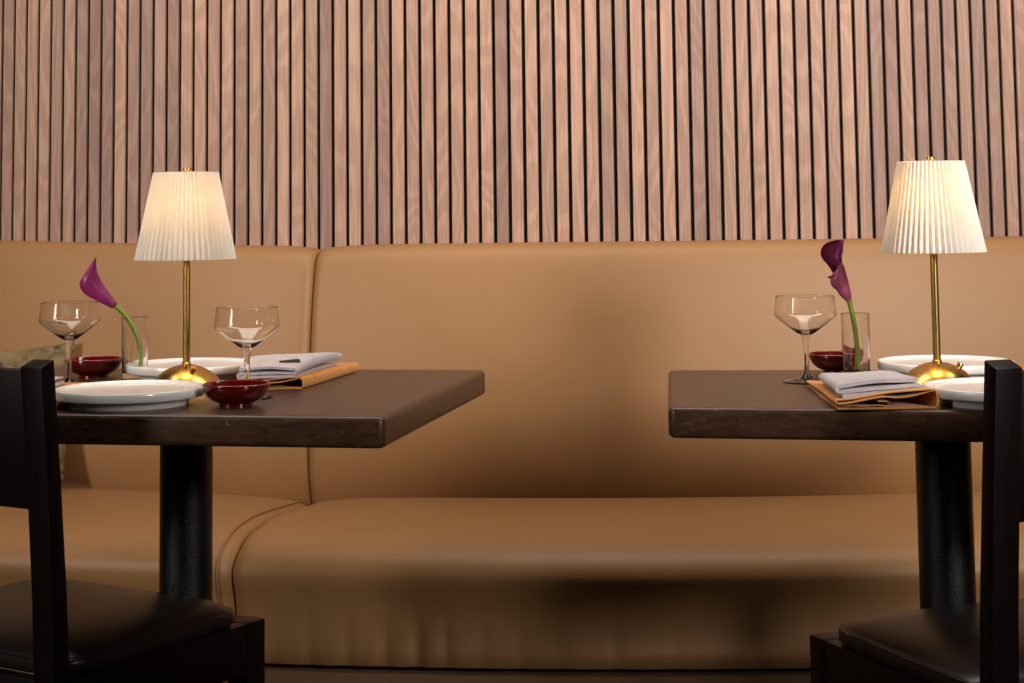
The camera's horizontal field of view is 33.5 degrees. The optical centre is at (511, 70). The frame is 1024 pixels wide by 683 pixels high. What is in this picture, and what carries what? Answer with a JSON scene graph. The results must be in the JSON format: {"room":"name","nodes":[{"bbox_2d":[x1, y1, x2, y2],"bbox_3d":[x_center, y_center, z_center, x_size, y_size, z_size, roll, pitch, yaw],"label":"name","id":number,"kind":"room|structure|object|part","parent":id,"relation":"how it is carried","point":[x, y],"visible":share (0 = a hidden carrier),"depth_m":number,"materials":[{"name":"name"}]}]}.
{"room":"restaurant","nodes":[
{"label":"restaurant","id":0,"kind":"room"},
{"bbox_2d":[0,0,1023,249],"bbox_3d":[0.148,-0.010,3.812,4.897,2.700,0.504,-1,-5,5],"label":"wall","id":1,"kind":"structure","parent":0,"point":[323,124],"depth_m":3.58,"materials":[{"name":"brown wood"}]},
{"bbox_3d":[0.013,1.075,0.310,6.400,0.050,8.000,-1,-5,0],"label":"floor","id":2,"kind":"structure","parent":0,"visible":0},
{"bbox_2d":[0,359,264,682],"bbox_3d":[-0.664,0.817,2.440,0.430,0.840,0.442,-4,-6,32],"label":"dining chair","id":3,"kind":"object","parent":2,"relation":"on","point":[55,628],"visible":1,"depth_m":2.25,"materials":[{"name":"brown wood"}]},
{"bbox_3d":[-0.774,0.487,2.297,0.355,0.180,0.034,-4,-6,32],"label":"crest rail","id":4,"kind":"part","parent":3,"relation":"part of","materials":[{"name":"brown wood"}]},
{"bbox_3d":[-0.757,0.832,2.288,0.355,0.072,0.021,-4,-6,32],"label":"seat rail","id":5,"kind":"part","parent":3,"relation":"part of","materials":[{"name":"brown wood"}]},
{"bbox_3d":[-0.599,0.793,2.174,0.038,0.840,0.057,-4,-6,32],"label":"leg","id":6,"kind":"part","parent":3,"relation":"part of","materials":[{"name":"brown wood"}]},
{"bbox_3d":[-0.661,0.784,2.449,0.425,0.047,0.352,-4,-6,32],"label":"seat","id":7,"kind":"part","parent":3,"relation":"part of","materials":[{"name":"black leather"}]},
{"bbox_3d":[-0.487,0.833,2.339,0.022,0.072,0.346,-4,-6,32],"label":"seat rail","id":8,"kind":"part","parent":3,"relation":"part of","materials":[{"name":"brown wood"}]},
{"bbox_3d":[-0.389,1.024,2.491,0.038,0.430,0.040,-4,-6,32],"label":"leg","id":9,"kind":"part","parent":3,"relation":"part of","materials":[{"name":"brown wood"}]},
{"bbox_2d":[0,240,321,682],"bbox_3d":[-1.352,0.847,3.527,1.979,0.979,0.661,-2,-5,18],"label":"banquette","id":10,"kind":"object","parent":2,"relation":"on","point":[111,493],"visible":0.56,"depth_m":3.51,"materials":[{"name":"beige leather"}]},
{"bbox_2d":[0,342,74,482],"bbox_3d":[-1.130,0.729,3.611,0.455,0.306,0.143,-2,-5,19],"label":"throw pillow","id":11,"kind":"object","parent":10,"relation":"on","point":[58,353],"visible":0.14,"depth_m":3.57,"materials":[{"name":"fabric"}]},
{"bbox_2d":[0,488,305,614],"bbox_3d":[-1.360,0.976,3.487,1.979,0.221,0.602,-2,-5,18],"label":"seat cushion","id":12,"kind":"object","parent":10,"relation":"on","point":[111,535],"depth_m":3.07,"materials":[{"name":"beige leather"}]},
{"bbox_3d":[-1.298,0.668,3.784,1.895,0.579,0.167,-2,-5,18],"label":"backrest","id":13,"kind":"part","parent":10,"relation":"part of","materials":[{"name":"beige leather"}]},
{"bbox_2d":[54,368,484,600],"bbox_3d":[-0.482,0.867,2.581,0.775,0.760,0.676,-2,-5,10],"label":"dining table","id":14,"kind":"object","parent":2,"relation":"on","point":[361,408],"visible":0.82,"depth_m":2.41,"materials":[{"name":"brown wood"}]},
{"bbox_2d":[39,301,99,381],"bbox_3d":[-0.699,0.431,2.683,0.095,0.131,0.095,-1,-5,0],"label":"coupe glass","id":15,"kind":"object","parent":14,"relation":"on","point":[68,320],"visible":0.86,"depth_m":2.66,"materials":[{"name":"clear glass"}]},
{"bbox_2d":[55,382,86,408],"bbox_3d":[-0.685,0.469,2.459,0.118,0.016,0.245,-1,-5,0],"label":"napkin","id":16,"kind":"object","parent":14,"relation":"on","point":[59,404],"visible":0.07,"depth_m":2.52,"materials":[{"name":"fabric"}]},
{"bbox_2d":[55,376,64,386],"bbox_3d":[-0.715,0.460,2.496,0.091,0.013,0.134,-1,-5,0],"label":"napkin","id":17,"kind":"object","parent":16,"relation":"on","point":[57,383],"visible":0.08,"depth_m":2.53,"materials":[{"name":"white fabric"}]},
{"bbox_2d":[65,356,121,377],"bbox_3d":[-0.696,0.493,2.828,0.094,0.031,0.094,-1,-5,0],"label":"sauce bowl","id":18,"kind":"object","parent":14,"relation":"on","point":[83,366],"visible":0.94,"depth_m":2.80,"materials":[{"name":"ceramic"}]},
{"bbox_2d":[56,380,204,410],"bbox_3d":[-0.539,0.458,2.397,0.210,0.025,0.210,-1,-5,0],"label":"dinner plate","id":19,"kind":"object","parent":14,"relation":"on","point":[121,395],"visible":0.95,"depth_m":2.35,"materials":[{"name":"white ceramic"}]},
{"bbox_2d":[121,316,148,379],"bbox_3d":[-0.620,0.455,2.795,0.045,0.100,0.045,-1,-5,0],"label":"bud vase","id":20,"kind":"object","parent":14,"relation":"on","point":[134,329],"visible":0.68,"depth_m":2.78,"materials":[{"name":"clear glass"}]},
{"bbox_2d":[80,256,129,317],"bbox_3d":[-0.659,0.400,2.799,0.105,0.192,0.033,-1,-5,0],"label":"calla lily","id":21,"kind":"object","parent":20,"relation":"in","point":[91,285],"visible":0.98,"depth_m":2.79,"materials":[{"name":"purple plant"}]},
{"bbox_3d":[-0.631,0.440,2.798,0.050,0.113,0.008,-1,-5,0],"label":"stem","id":22,"kind":"part","parent":21,"relation":"part of","materials":[{"name":"green plant"}]},
{"bbox_2d":[125,357,243,380],"bbox_3d":[-0.526,0.491,2.789,0.210,0.025,0.210,-1,-5,0],"label":"dinner plate","id":23,"kind":"object","parent":14,"relation":"on","point":[224,368],"visible":0.62,"depth_m":2.76,"materials":[{"name":"white ceramic"}]},
{"bbox_2d":[134,168,236,382],"bbox_3d":[-0.505,0.320,2.630,0.156,0.339,0.156,2,-5,-28],"label":"table lamp","id":24,"kind":"object","parent":14,"relation":"on","point":[185,218],"visible":0.88,"depth_m":2.59,"materials":[{"name":"white fabric"}]},
{"bbox_3d":[-0.506,0.225,2.638,0.156,0.135,0.156,2,-5,-28],"label":"lamp shade","id":25,"kind":"part","parent":24,"relation":"part of","materials":[{"name":"fabric"}]},
{"bbox_3d":[-0.486,0.455,2.590,0.009,0.010,0.009,2,24,-28],"label":"knob","id":26,"kind":"part","parent":24,"relation":"part of","materials":[{"name":"gold metal"}]},
{"bbox_2d":[202,380,269,406],"bbox_3d":[-0.385,0.451,2.371,0.094,0.031,0.094,-1,-5,0],"label":"sauce bowl","id":27,"kind":"object","parent":14,"relation":"on","point":[228,393],"visible":1,"depth_m":2.34,"materials":[{"name":"ceramic"}]},
{"bbox_2d":[214,306,279,399],"bbox_3d":[-0.385,0.409,2.473,0.095,0.131,0.095,-1,-5,0],"label":"coupe glass","id":28,"kind":"object","parent":14,"relation":"on","point":[246,327],"visible":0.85,"depth_m":2.44,"materials":[{"name":"clear glass"}]},
{"bbox_2d":[237,362,358,389],"bbox_3d":[-0.360,0.486,2.721,0.140,0.019,0.331,-2,-5,12],"label":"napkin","id":29,"kind":"object","parent":14,"relation":"on","point":[340,369],"visible":0.48,"depth_m":2.66,"materials":[{"name":"fabric"}]},
{"bbox_2d":[236,352,342,378],"bbox_3d":[-0.360,0.463,2.700,0.113,0.027,0.262,-2,-5,11],"label":"napkin","id":30,"kind":"object","parent":29,"relation":"on","point":[262,366],"depth_m":2.62,"materials":[{"name":"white fabric"}]},
{"bbox_3d":[-0.343,0.448,2.619,0.032,0.008,0.012,1,-5,-21],"label":"cutlery handle","id":31,"kind":"part","parent":30,"relation":"part of","materials":[{"name":"black metal"}]},
{"bbox_2d":[233,236,1023,682],"bbox_3d":[0.996,0.806,3.272,2.997,0.963,0.741,0,-5,-3],"label":"banquette","id":32,"kind":"object","parent":2,"relation":"on","point":[551,525],"visible":0.8,"depth_m":3.35,"materials":[{"name":"beige leather"}]},
{"bbox_2d":[233,492,1023,668],"bbox_3d":[0.999,0.926,3.232,2.997,0.221,0.682,0,-5,-3],"label":"seat cushion","id":33,"kind":"object","parent":32,"relation":"on","point":[341,580],"depth_m":2.92,"materials":[{"name":"beige leather"}]},
{"bbox_3d":[1.013,0.626,3.519,2.854,0.563,0.281,0,-5,-3],"label":"backrest","id":34,"kind":"part","parent":32,"relation":"part of","materials":[{"name":"beige leather"}]},
{"bbox_2d":[668,370,982,608],"bbox_3d":[0.616,0.842,2.449,0.767,0.760,0.625,-1,-5,5],"label":"dining table","id":35,"kind":"object","parent":2,"relation":"on","point":[711,404],"visible":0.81,"depth_m":2.44,"materials":[{"name":"brown wood"}]},
{"bbox_2d":[774,295,836,383],"bbox_3d":[0.451,0.411,2.607,0.095,0.131,0.095,-1,-5,0],"label":"coupe glass","id":36,"kind":"object","parent":35,"relation":"on","point":[805,315],"visible":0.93,"depth_m":2.58,"materials":[{"name":"clear glass"}]},
{"bbox_2d":[809,351,842,372],"bbox_3d":[0.527,0.472,2.750,0.094,0.031,0.094,-1,-5,0],"label":"sauce bowl","id":37,"kind":"object","parent":35,"relation":"on","point":[827,361],"visible":0.53,"depth_m":2.72,"materials":[{"name":"ceramic"}]},
{"bbox_2d":[840,312,869,372],"bbox_3d":[0.539,0.430,2.663,0.045,0.100,0.045,-1,-5,0],"label":"bud vase","id":38,"kind":"object","parent":35,"relation":"on","point":[855,328],"visible":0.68,"depth_m":2.65,"materials":[{"name":"clear glass"}]},
{"bbox_2d":[820,239,854,313],"bbox_3d":[0.515,0.367,2.668,0.057,0.204,0.024,-2,-5,12],"label":"calla lily","id":39,"kind":"object","parent":38,"relation":"in","point":[831,252],"visible":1,"depth_m":2.67,"materials":[{"name":"purple plant"}]},
{"bbox_3d":[0.535,0.414,2.665,0.019,0.108,0.008,-1,-5,0],"label":"stem","id":40,"kind":"part","parent":39,"relation":"part of","materials":[{"name":"green plant"}]},
{"bbox_2d":[806,380,937,409],"bbox_3d":[0.493,0.444,2.385,0.135,0.026,0.315,-1,-5,0],"label":"menu","id":41,"kind":"object","parent":35,"relation":"on","point":[920,397],"visible":0.52,"depth_m":2.25,"materials":[{"name":"fabric"}]},
{"bbox_2d":[818,371,920,398],"bbox_3d":[0.494,0.431,2.357,0.116,0.029,0.223,-1,-5,4],"label":"napkin","id":42,"kind":"object","parent":41,"relation":"on","point":[853,384],"visible":0.98,"depth_m":2.27,"materials":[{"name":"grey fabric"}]},
{"bbox_2d":[881,157,986,386],"bbox_3d":[0.626,0.297,2.519,0.153,0.339,0.153,-1,-5,8],"label":"table lamp","id":43,"kind":"object","parent":35,"relation":"on","point":[932,209],"visible":0.87,"depth_m":2.48,"materials":[{"name":"white fabric"}]},
{"bbox_3d":[0.625,0.202,2.527,0.153,0.135,0.153,-1,-5,8],"label":"lamp shade","id":44,"kind":"part","parent":43,"relation":"part of","materials":[{"name":"fabric"}]},
{"bbox_3d":[0.659,0.434,2.503,0.009,0.010,0.009,29,0,9],"label":"knob","id":45,"kind":"part","parent":43,"relation":"part of","materials":[{"name":"gold metal"}]},
{"bbox_2d":[877,355,1014,377],"bbox_3d":[0.680,0.466,2.665,0.210,0.025,0.210,-1,-5,0],"label":"dinner plate","id":46,"kind":"object","parent":35,"relation":"on","point":[973,365],"visible":0.48,"depth_m":2.69,"materials":[{"name":"white ceramic"}]},
{"bbox_2d":[922,377,983,409],"bbox_3d":[0.658,0.434,2.283,0.210,0.025,0.210,-1,-5,0],"label":"dinner plate","id":47,"kind":"object","parent":35,"relation":"on","point":[968,393],"visible":0.62,"depth_m":2.25,"materials":[{"name":"white ceramic"}]},
{"bbox_2d":[810,359,1023,682],"bbox_3d":[0.697,0.784,2.254,0.430,0.840,0.442,1,-5,-21],"label":"dining chair","id":48,"kind":"object","parent":2,"relation":"on","point":[982,641],"visible":1,"depth_m":2.02,"materials":[{"name":"brown wood"}]},
{"bbox_3d":[0.444,1.002,2.353,0.038,0.430,0.040,1,-5,-21],"label":"leg","id":49,"kind":"part","parent":48,"relation":"part of","materials":[{"name":"brown wood"}]},
{"bbox_3d":[0.505,0.808,2.186,0.022,0.072,0.346,1,-5,-21],"label":"seat rail","id":50,"kind":"part","parent":48,"relation":"part of","materials":[{"name":"brown wood"}]},
{"bbox_3d":[0.694,0.752,2.263,0.425,0.047,0.352,1,-5,-21],"label":"seat","id":51,"kind":"part","parent":48,"relation":"part of","materials":[{"name":"black leather"}]},
{"bbox_3d":[0.584,0.765,2.004,0.038,0.840,0.057,1,-5,-21],"label":"leg","id":52,"kind":"part","parent":48,"relation":"part of","materials":[{"name":"brown wood"}]},
{"bbox_3d":[0.765,0.451,2.094,0.355,0.180,0.034,1,-5,-21],"label":"crest rail","id":53,"kind":"part","parent":48,"relation":"part of","materials":[{"name":"brown wood"}]}
]}

